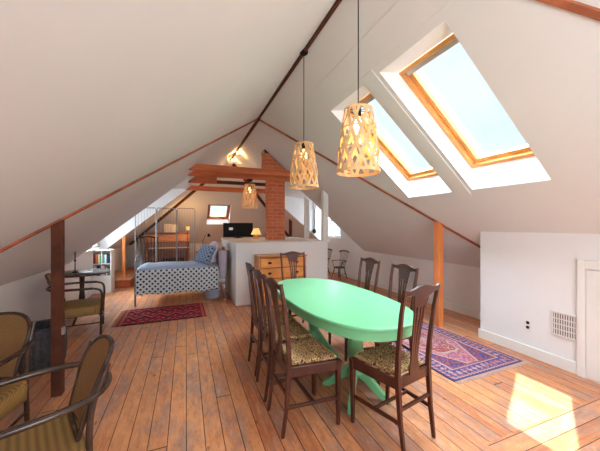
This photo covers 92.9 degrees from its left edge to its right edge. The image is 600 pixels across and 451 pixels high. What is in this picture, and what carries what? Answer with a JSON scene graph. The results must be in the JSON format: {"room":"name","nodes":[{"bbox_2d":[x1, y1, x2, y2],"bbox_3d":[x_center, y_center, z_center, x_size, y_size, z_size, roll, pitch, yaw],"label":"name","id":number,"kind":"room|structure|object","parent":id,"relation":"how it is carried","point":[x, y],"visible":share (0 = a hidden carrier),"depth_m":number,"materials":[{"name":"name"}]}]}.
{"room":"studio apartment","nodes":[
{"label":"studio apartment","id":0,"kind":"room"},
{"bbox_2d":[0,242,127,320],"bbox_3d":[-3.524,0.340,3.830,0.001,2.220,12.930,0,0,-22],"label":"wall","id":1,"kind":"structure","parent":0,"point":[29,296],"depth_m":3.85,"materials":[{"name":"paint"}]},
{"bbox_2d":[47,264,128,318],"bbox_3d":[-3.512,1.390,3.824,0.018,0.120,12.910,0,0,-22],"label":"baseboard","id":2,"kind":"structure","parent":1,"relation":"attached to","point":[90,292],"depth_m":5.77,"materials":[{"name":"white paint"}]},
{"bbox_2d":[83,244,100,253],"bbox_3d":[-4.303,-0.068,5.710,0.150,1.205,1.600,0,0,-22],"label":"window","id":3,"kind":"structure","parent":1,"relation":"in","point":[95,245],"depth_m":6.04,"materials":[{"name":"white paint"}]},
{"bbox_2d":[128,243,221,266],"bbox_3d":[-3.108,1.055,10.960,6.070,0.790,0.001,0,0,-22],"label":"wall","id":4,"kind":"structure","parent":0,"point":[131,248],"depth_m":10.00,"materials":[{"name":"paint"}]},
{"bbox_2d":[100,188,320,248],"bbox_3d":[-1.550,-0.153,7.065,6.070,1.604,2.330,0,0,-22],"label":"wall","id":5,"kind":"structure","parent":0,"point":[295,206],"depth_m":7.17,"materials":[{"name":"paint"}]},
{"bbox_2d":[232,164,288,236],"bbox_3d":[-1.122,-0.574,10.149,0.090,2.498,4.119,0,0,23],"label":"trim","id":6,"kind":"structure","parent":5,"relation":"attached to","point":[245,180],"depth_m":9.59,"materials":[{"name":"brown wood"}]},
{"bbox_2d":[312,203,315,233],"bbox_3d":[0.457,-0.245,9.090,0.140,1.010,0.042,0,0,-22],"label":"paddle","id":7,"kind":"object","parent":5,"relation":"attached to","point":[314,229],"visible":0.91,"depth_m":9.07,"materials":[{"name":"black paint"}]},
{"bbox_2d":[222,240,327,305],"bbox_3d":[-0.697,0.895,6.469,1.850,1.110,2.170,0,0,-22],"label":"wall partition","id":8,"kind":"structure","parent":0,"point":[238,255],"depth_m":5.45,"materials":[{"name":"paint"}]},
{"bbox_2d":[221,237,328,244],"bbox_3d":[-0.696,0.325,6.466,1.900,0.030,2.215,0,0,-22],"label":"trim","id":9,"kind":"structure","parent":8,"relation":"on","point":[247,240],"depth_m":5.89,"materials":[{"name":"white paint"}]},
{"bbox_2d":[223,223,252,237],"bbox_3d":[-1.530,0.122,7.056,0.720,0.375,0.144,0,0,-16],"label":"television","id":10,"kind":"object","parent":9,"relation":"on","point":[237,230],"visible":0.96,"depth_m":7.03,"materials":[{"name":"black plastic"}]},
{"bbox_2d":[251,228,260,238],"bbox_3d":[-1.031,0.188,6.696,0.240,0.245,0.240,0,0,-22],"label":"table lamp","id":11,"kind":"object","parent":9,"relation":"on","point":[256,231],"visible":1,"depth_m":6.63,"materials":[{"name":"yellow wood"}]},
{"bbox_2d":[261,149,284,239],"bbox_3d":[-0.575,-0.645,6.211,0.485,1.910,0.320,0,0,-22],"label":"brick chimney","id":12,"kind":"object","parent":9,"relation":"on","point":[274,190],"visible":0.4,"depth_m":6.09,"materials":[{"name":"red brick"}]},
{"bbox_2d":[304,197,308,238],"bbox_3d":[0.158,-0.184,6.795,0.100,0.988,0.100,0,0,-22],"label":"trim","id":13,"kind":"structure","parent":8,"relation":"attached to","point":[306,201],"depth_m":6.75,"materials":[{"name":"white paint"}]},
{"bbox_2d":[321,190,327,240],"bbox_3d":[0.506,-0.201,5.830,0.110,1.022,0.110,0,0,-22],"label":"trim","id":14,"kind":"structure","parent":8,"relation":"attached to","point":[324,196],"depth_m":5.78,"materials":[{"name":"white paint"}]},
{"bbox_2d":[0,0,599,285],"bbox_3d":[-0.707,-0.620,4.957,6.070,2.560,12.930,0,0,-22],"label":"ceiling","id":15,"kind":"structure","parent":0,"point":[97,97],"depth_m":2.12,"materials":[{"name":"paint"}]},
{"bbox_2d":[0,219,60,252],"bbox_3d":[-2.324,0.274,2.000,0.062,0.705,1.065,0,0,27],"label":"trim","id":16,"kind":"structure","parent":15,"relation":"attached to","point":[3,249],"depth_m":2.27,"materials":[{"name":"brown wood"}]},
{"bbox_2d":[60,119,256,219],"bbox_3d":[-1.419,-0.980,3.757,0.061,1.902,2.947,0,0,27],"label":"trim","id":17,"kind":"structure","parent":15,"relation":"attached to","point":[231,132],"depth_m":3.13,"materials":[{"name":"brown wood"}]},
{"bbox_2d":[129,183,204,244],"bbox_3d":[-4.116,-0.490,9.059,3.836,2.330,0.090,0,0,23],"label":"trim","id":18,"kind":"structure","parent":15,"relation":"attached to","point":[201,184],"depth_m":9.08,"materials":[{"name":"brown wood"}]},
{"bbox_2d":[207,205,230,218],"bbox_3d":[-2.823,-0.501,9.872,0.750,0.547,0.625,0,0,-22],"label":"window","id":19,"kind":"structure","parent":15,"relation":"in","point":[228,206],"depth_m":9.98,"materials":[{"name":"brown wood"}]},
{"bbox_2d":[207,207,230,223],"bbox_3d":[-2.788,-0.374,9.784,0.750,0.667,0.760,0,0,-22],"label":"trim","id":20,"kind":"structure","parent":15,"relation":"attached to","point":[209,221],"depth_m":10.11,"materials":[{"name":"paint"}]},
{"bbox_2d":[186,185,264,193],"bbox_3d":[-1.861,-0.955,7.603,2.209,0.120,0.080,0,0,-22],"label":"ceiling beam","id":21,"kind":"structure","parent":15,"relation":"attached to","point":[192,187],"depth_m":7.47,"materials":[{"name":"brown wood"}]},
{"bbox_2d":[188,176,264,185],"bbox_3d":[-1.524,-1.005,6.488,1.912,0.180,0.100,0,0,-22],"label":"ceiling beam","id":22,"kind":"structure","parent":15,"relation":"attached to","point":[197,179],"depth_m":6.29,"materials":[{"name":"brown wood"}]},
{"bbox_2d":[188,170,302,181],"bbox_3d":[-1.002,-0.975,5.695,2.317,0.100,0.070,0,0,-22],"label":"ceiling beam","id":23,"kind":"structure","parent":15,"relation":"attached to","point":[195,172],"depth_m":5.59,"materials":[{"name":"brown wood"}]},
{"bbox_2d":[242,179,257,208],"bbox_3d":[-1.002,-0.633,5.695,0.322,0.577,0.322,0,0,-22],"label":"pendant lamp","id":24,"kind":"object","parent":23,"relation":"hanging from","point":[254,193],"visible":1,"depth_m":5.62,"materials":[{"name":"brown wood"}]},
{"bbox_2d":[188,164,309,177],"bbox_3d":[-0.801,-0.988,5.194,2.293,0.105,0.070,0,0,-22],"label":"ceiling beam","id":25,"kind":"structure","parent":15,"relation":"attached to","point":[199,167],"depth_m":5.06,"materials":[{"name":"brown wood"}]},
{"bbox_2d":[230,0,341,159],"bbox_3d":[-0.144,-1.881,3.550,0.060,0.042,9.900,0,0,-22],"label":"trim","id":26,"kind":"structure","parent":15,"relation":"attached to","point":[337,2],"depth_m":3.33,"materials":[{"name":"brown wood"}]},
{"bbox_2d":[289,49,318,189],"bbox_3d":[0.042,-1.153,3.086,0.322,1.495,0.322,0,0,-22],"label":"pendant lamp","id":27,"kind":"object","parent":15,"relation":"hanging from","point":[304,146],"visible":0.98,"depth_m":3.02,"materials":[{"name":"brown wood"}]},
{"bbox_2d":[259,119,439,222],"bbox_3d":[0.638,-0.976,4.590,2.940,1.907,0.054,0,0,19],"label":"trim","id":28,"kind":"structure","parent":15,"relation":"attached to","point":[262,121],"depth_m":4.42,"materials":[{"name":"brown wood"}]},
{"bbox_2d":[336,0,380,176],"bbox_3d":[0.432,-1.134,2.111,0.322,1.502,0.322,0,0,-22],"label":"pendant lamp","id":29,"kind":"object","parent":15,"relation":"hanging from","point":[358,124],"visible":1,"depth_m":2.03,"materials":[{"name":"brown wood"}]},
{"bbox_2d":[309,0,450,108],"bbox_3d":[0.571,-1.593,2.770,0.206,0.179,1.920,0,0,-22],"label":"ceiling beam","id":30,"kind":"structure","parent":15,"relation":"attached to","point":[404,17],"depth_m":2.47,"materials":[{"name":"paint"}]},
{"bbox_2d":[331,85,451,197],"bbox_3d":[1.111,-0.948,3.525,1.260,1.096,0.720,0,0,-22],"label":"trim","id":31,"kind":"structure","parent":15,"relation":"attached to","point":[431,185],"depth_m":3.79,"materials":[{"name":"paint"}]},
{"bbox_2d":[346,93,437,180],"bbox_3d":[1.235,-1.098,3.574,1.085,0.931,0.720,0,0,-22],"label":"window","id":32,"kind":"structure","parent":31,"relation":"attached to","point":[410,175],"depth_m":3.86,"materials":[{"name":"brown wood"}]},
{"bbox_2d":[362,70,470,195],"bbox_3d":[1.296,-0.934,3.071,1.376,1.162,0.160,0,0,-22],"label":"trim","id":33,"kind":"structure","parent":15,"relation":"attached to","point":[371,79],"depth_m":3.03,"materials":[{"name":"paint"}]},
{"bbox_2d":[440,223,479,247],"bbox_3d":[2.267,0.122,4.041,0.554,0.383,0.054,0,0,19],"label":"trim","id":34,"kind":"structure","parent":15,"relation":"attached to","point":[443,225],"depth_m":4.02,"materials":[{"name":"brown wood"}]},
{"bbox_2d":[379,21,550,189],"bbox_3d":[1.478,-0.948,2.605,1.260,1.096,0.740,0,0,-22],"label":"skylight recess","id":35,"kind":"structure","parent":15,"relation":"attached to","point":[526,170],"depth_m":2.82,"materials":[{"name":"paint"}]},
{"bbox_2d":[398,33,534,168],"bbox_3d":[1.603,-1.098,2.655,1.085,0.931,0.740,0,0,-22],"label":"window","id":36,"kind":"structure","parent":35,"relation":"attached to","point":[409,74],"depth_m":2.85,"materials":[{"name":"brown wood"}]},
{"bbox_2d":[536,0,599,20],"bbox_3d":[1.829,-1.018,1.480,2.800,1.825,0.058,0,0,18],"label":"trim","id":37,"kind":"structure","parent":15,"relation":"attached to","point":[573,6],"depth_m":1.57,"materials":[{"name":"brown wood"}]},
{"bbox_2d":[0,267,599,450],"bbox_3d":[-0.707,1.450,4.957,6.070,0.001,12.930,0,0,-22],"label":"floor","id":38,"kind":"structure","parent":0,"point":[190,384],"depth_m":2.38,"materials":[{"name":"brown wood"}]},
{"bbox_2d":[0,312,36,427],"bbox_3d":[-2.058,1.036,1.757,0.569,0.829,0.632,0,0,-10],"label":"wicker armchair","id":39,"kind":"object","parent":38,"relation":"on","point":[17,330],"visible":0.97,"depth_m":1.96,"materials":[{"name":"wicker"}]},
{"bbox_2d":[18,319,67,374],"bbox_3d":[-2.622,1.226,2.893,0.405,0.447,0.405,0,0,-22],"label":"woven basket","id":40,"kind":"object","parent":38,"relation":"on","point":[40,356],"visible":0.27,"depth_m":2.75,"materials":[{"name":"black wicker"}]},
{"bbox_2d":[0,334,114,450],"bbox_3d":[-1.277,1.036,1.382,0.632,0.829,0.569,0,0,-45],"label":"wicker armchair","id":41,"kind":"object","parent":38,"relation":"on","point":[62,429],"visible":1,"depth_m":1.43,"materials":[{"name":"wicker"}]},
{"bbox_2d":[51,220,65,397],"bbox_3d":[-2.068,0.702,2.447,0.092,1.497,0.075,0,0,-22],"label":"wooden post","id":42,"kind":"object","parent":38,"relation":"on","point":[58,328],"visible":1,"depth_m":2.42,"materials":[{"name":"brown wood"}]},
{"bbox_2d":[45,273,104,334],"bbox_3d":[-3.020,1.036,3.844,0.632,0.829,0.569,0,0,-32],"label":"wicker armchair","id":43,"kind":"object","parent":38,"relation":"on","point":[89,306],"visible":0.52,"depth_m":3.76,"materials":[{"name":"wicker"}]},
{"bbox_2d":[65,268,109,324],"bbox_3d":[-3.318,1.075,4.338,0.720,0.741,0.720,0,0,-22],"label":"round table","id":44,"kind":"object","parent":38,"relation":"on","point":[82,273],"visible":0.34,"depth_m":4.30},
{"bbox_2d":[71,252,77,272],"bbox_3d":[-3.385,0.547,4.290,0.090,0.315,0.088,0,0,-22],"label":"candlestick","id":45,"kind":"object","parent":44,"relation":"on","point":[74,271],"visible":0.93,"depth_m":4.28,"materials":[{"name":"black paint"}]},
{"bbox_2d":[92,249,114,293],"bbox_3d":[-4.293,0.990,6.231,0.344,0.921,0.320,0,0,-22],"label":"bookcase","id":46,"kind":"object","parent":38,"relation":"on","point":[108,280],"visible":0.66,"depth_m":6.13,"materials":[{"name":"white paint"}]},
{"bbox_2d":[115,270,133,288],"bbox_3d":[-4.535,1.350,7.271,0.640,0.200,1.630,0,0,-22],"label":"wooden step","id":47,"kind":"structure","parent":38,"relation":"on","point":[128,281],"depth_m":6.72,"materials":[{"name":"brown wood"}]},
{"bbox_2d":[122,236,125,278],"bbox_3d":[-4.152,0.745,6.718,0.070,1.009,0.070,0,0,-22],"label":"wooden post","id":48,"kind":"object","parent":47,"relation":"on","point":[124,237],"visible":1,"depth_m":6.69,"materials":[{"name":"orange wood"}]},
{"bbox_2d":[136,236,158,262],"bbox_3d":[-3.844,0.861,7.249,0.528,1.182,0.530,0,0,-36],"label":"spindle chair","id":49,"kind":"object","parent":38,"relation":"on","point":[144,237],"visible":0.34,"depth_m":7.38,"materials":[{"name":"black paint"}]},
{"bbox_2d":[110,303,208,327],"bbox_3d":[-2.230,1.444,4.687,1.352,0.011,0.855,0,0,-23],"label":"rug","id":50,"kind":"object","parent":38,"relation":"on","point":[185,311],"visible":1,"depth_m":4.61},
{"bbox_2d":[135,207,194,262],"bbox_3d":[-3.029,0.525,6.441,1.244,1.850,0.130,0,0,-22],"label":"folding screen","id":51,"kind":"object","parent":38,"relation":"on","point":[147,207],"visible":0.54,"depth_m":6.53,"materials":[{"name":"grey metal"}]},
{"bbox_2d":[144,232,189,262],"bbox_3d":[-4.104,0.833,8.860,1.300,1.235,0.600,0,0,-22],"label":"upright piano","id":52,"kind":"object","parent":38,"relation":"on","point":[167,236],"visible":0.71,"depth_m":8.76,"materials":[{"name":"brown wood"}]},
{"bbox_2d":[164,224,175,231],"bbox_3d":[-3.968,0.083,8.763,0.380,0.260,0.020,0,0,-22],"label":"sheet music","id":53,"kind":"object","parent":52,"relation":"on","point":[167,227],"visible":0.82,"depth_m":8.75,"materials":[{"name":"paper"}]},
{"bbox_2d":[161,257,183,261],"bbox_3d":[-3.705,1.196,8.319,0.600,0.511,0.320,0,0,-22],"label":"stool","id":54,"kind":"object","parent":38,"relation":"on","point":[166,258],"visible":0.54,"depth_m":8.17,"materials":[{"name":"brown wood"}]},
{"bbox_2d":[134,246,226,306],"bbox_3d":[-2.351,0.942,5.743,1.610,1.016,0.901,0,0,-22],"label":"bed","id":55,"kind":"object","parent":38,"relation":"on","point":[177,276],"visible":0.97,"depth_m":5.37,"materials":[{"name":"white fabric"}]},
{"bbox_2d":[135,262,218,295],"bbox_3d":[-2.416,1.022,5.717,1.423,0.471,0.901,0,0,-22],"label":"duvet","id":56,"kind":"object","parent":55,"relation":"on","point":[159,277],"depth_m":5.32,"materials":[{"name":"fabric"}]},
{"bbox_2d":[195,244,215,263],"bbox_3d":[-1.885,0.565,5.654,0.399,0.358,0.248,0,0,34],"label":"pillow","id":57,"kind":"object","parent":55,"relation":"on","point":[205,252],"visible":1,"depth_m":5.58,"materials":[{"name":"blue fabric"}]},
{"bbox_2d":[209,241,218,262],"bbox_3d":[-1.827,0.548,5.915,0.214,0.440,0.614,0,0,-27],"label":"pillow","id":58,"kind":"object","parent":55,"relation":"on","point":[213,243],"visible":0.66,"depth_m":5.69,"materials":[{"name":"fabric"}]},
{"bbox_2d":[215,248,226,278],"bbox_3d":[-1.664,0.770,5.982,0.154,0.563,0.795,0,0,-22],"label":"quilt","id":59,"kind":"object","parent":55,"relation":"on","point":[221,256],"depth_m":5.63,"materials":[{"name":"fabric"}]},
{"bbox_2d":[186,226,189,260],"bbox_3d":[-3.426,0.740,8.700,0.240,1.420,0.240,0,0,-22],"label":"floor lamp","id":60,"kind":"object","parent":38,"relation":"on","point":[187,227],"visible":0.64,"depth_m":8.69,"materials":[{"name":"gold metal"}]},
{"bbox_2d":[205,288,220,298],"bbox_3d":[-1.757,1.360,5.738,0.322,0.176,0.262,0,0,-22],"label":"storage box","id":61,"kind":"object","parent":38,"relation":"on","point":[213,293],"visible":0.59,"depth_m":5.64,"materials":[{"name":"blue fabric"}]},
{"bbox_2d":[246,262,298,375],"bbox_3d":[-0.306,0.915,2.969,0.470,1.070,0.435,0,0,-22],"label":"dining chair","id":62,"kind":"object","parent":38,"relation":"on","point":[254,316],"visible":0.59,"depth_m":2.92,"materials":[{"name":"brown wood"}]},
{"bbox_2d":[254,253,306,307],"bbox_3d":[-0.355,0.989,5.195,0.910,0.922,0.399,0,0,-22],"label":"dresser","id":63,"kind":"object","parent":38,"relation":"on","point":[269,265],"visible":0.38,"depth_m":5.01,"materials":[{"name":"orange wood"}]},
{"bbox_2d":[253,268,312,401],"bbox_3d":[-0.161,0.915,2.564,0.470,1.070,0.435,0,0,-21],"label":"dining chair","id":64,"kind":"object","parent":38,"relation":"on","point":[297,331],"visible":0.65,"depth_m":2.48,"materials":[{"name":"brown wood"}]},
{"bbox_2d":[289,219,291,236],"bbox_3d":[-0.316,0.621,9.405,0.080,1.659,0.080,0,0,-22],"label":"wooden post","id":65,"kind":"object","parent":38,"relation":"on","point":[290,221],"visible":0.44,"depth_m":9.37,"materials":[{"name":"brown wood"}]},
{"bbox_2d":[280,251,305,323],"bbox_3d":[-0.030,0.915,4.007,0.435,1.070,0.470,0,0,-22],"label":"dining chair","id":66,"kind":"object","parent":38,"relation":"on","point":[292,256],"visible":0.38,"depth_m":4.18,"materials":[{"name":"brown wood"}]},
{"bbox_2d":[264,275,340,438],"bbox_3d":[-0.002,0.915,2.168,0.470,1.070,0.435,0,0,-24],"label":"dining chair","id":67,"kind":"object","parent":38,"relation":"on","point":[308,350],"visible":1,"depth_m":2.06,"materials":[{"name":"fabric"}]},
{"bbox_2d":[331,250,348,278],"bbox_3d":[1.098,1.068,7.757,0.394,0.769,0.412,0,0,-42],"label":"chair","id":68,"kind":"object","parent":38,"relation":"on","point":[340,251],"visible":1,"depth_m":7.79,"materials":[{"name":"black paint"}]},
{"bbox_2d":[277,278,412,414],"bbox_3d":[0.320,1.075,2.870,0.946,0.750,1.958,0,0,-22],"label":"dining table","id":69,"kind":"object","parent":38,"relation":"on","point":[354,313],"visible":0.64,"depth_m":2.41,"materials":[{"name":"green paint"}]},
{"bbox_2d":[328,257,380,360],"bbox_3d":[0.632,0.915,3.311,0.470,1.070,0.435,0,0,-21],"label":"dining chair","id":70,"kind":"object","parent":38,"relation":"on","point":[370,261],"visible":0.32,"depth_m":3.36,"materials":[{"name":"brown wood"}]},
{"bbox_2d":[363,263,418,385],"bbox_3d":[0.833,0.915,2.755,0.470,1.070,0.435,0,0,-19],"label":"dining chair","id":71,"kind":"object","parent":38,"relation":"on","point":[404,269],"visible":0.32,"depth_m":2.80,"materials":[{"name":"brown wood"}]},
{"bbox_2d":[349,283,439,450],"bbox_3d":[0.673,0.915,2.024,0.435,1.070,0.470,0,0,-34],"label":"dining chair","id":72,"kind":"object","parent":38,"relation":"on","point":[393,360],"visible":1,"depth_m":1.92,"materials":[{"name":"brown wood"}]},
{"bbox_2d":[434,222,442,326],"bbox_3d":[2.004,0.698,4.119,0.090,1.503,0.090,0,0,-22],"label":"wooden post","id":73,"kind":"object","parent":38,"relation":"on","point":[438,228],"visible":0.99,"depth_m":4.08,"materials":[{"name":"orange wood"}]},
{"bbox_2d":[392,322,527,384],"bbox_3d":[1.586,1.444,3.575,1.020,0.011,1.721,0,0,-23],"label":"oriental rug","id":74,"kind":"object","parent":38,"relation":"on","point":[457,358],"visible":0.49,"depth_m":3.11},
{"bbox_2d":[328,229,479,310],"bbox_3d":[2.111,0.340,6.084,0.001,2.220,12.930,0,0,-22],"label":"wall","id":75,"kind":"structure","parent":0,"point":[461,283],"depth_m":5.64,"materials":[{"name":"paint"}]},
{"bbox_2d":[328,217,341,238],"bbox_3d":[1.059,-0.142,8.781,0.150,1.055,1.020,0,0,-22],"label":"window","id":76,"kind":"structure","parent":75,"relation":"in","point":[329,220],"depth_m":8.84,"materials":[{"name":"white paint"}]},
{"bbox_2d":[480,232,599,361],"bbox_3d":[3.424,0.764,1.887,0.680,1.372,4.160,0,0,-22],"label":"wall","id":77,"kind":"structure","parent":0,"point":[524,275],"depth_m":3.14,"materials":[{"name":"paint"}]},
{"bbox_2d":[328,267,599,382],"bbox_3d":[1.791,1.390,5.946,0.698,0.120,12.910,0,0,-22],"label":"baseboard","id":78,"kind":"structure","parent":77,"relation":"attached to","point":[557,361],"depth_m":3.38,"materials":[{"name":"white paint"}]},
{"bbox_2d":[524,319,530,330],"bbox_3d":[2.538,1.107,3.175,0.010,0.115,0.070,0,0,-22],"label":"wall outlet","id":79,"kind":"object","parent":77,"relation":"attached to","point":[527,323],"visible":1,"depth_m":3.17,"materials":[{"name":"white paint"}]},
{"bbox_2d":[551,310,576,341],"bbox_3d":[2.657,1.005,2.867,0.016,0.250,0.220,0,0,-22],"label":"air vent","id":80,"kind":"object","parent":77,"relation":"in","point":[564,325],"visible":1,"depth_m":2.86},
{"bbox_2d":[577,260,599,380],"bbox_3d":[2.827,0.890,2.388,0.077,1.120,0.795,0,0,-22],"label":"door","id":81,"kind":"structure","parent":77,"relation":"in","point":[588,281],"depth_m":2.68,"materials":[{"name":"white paint"}]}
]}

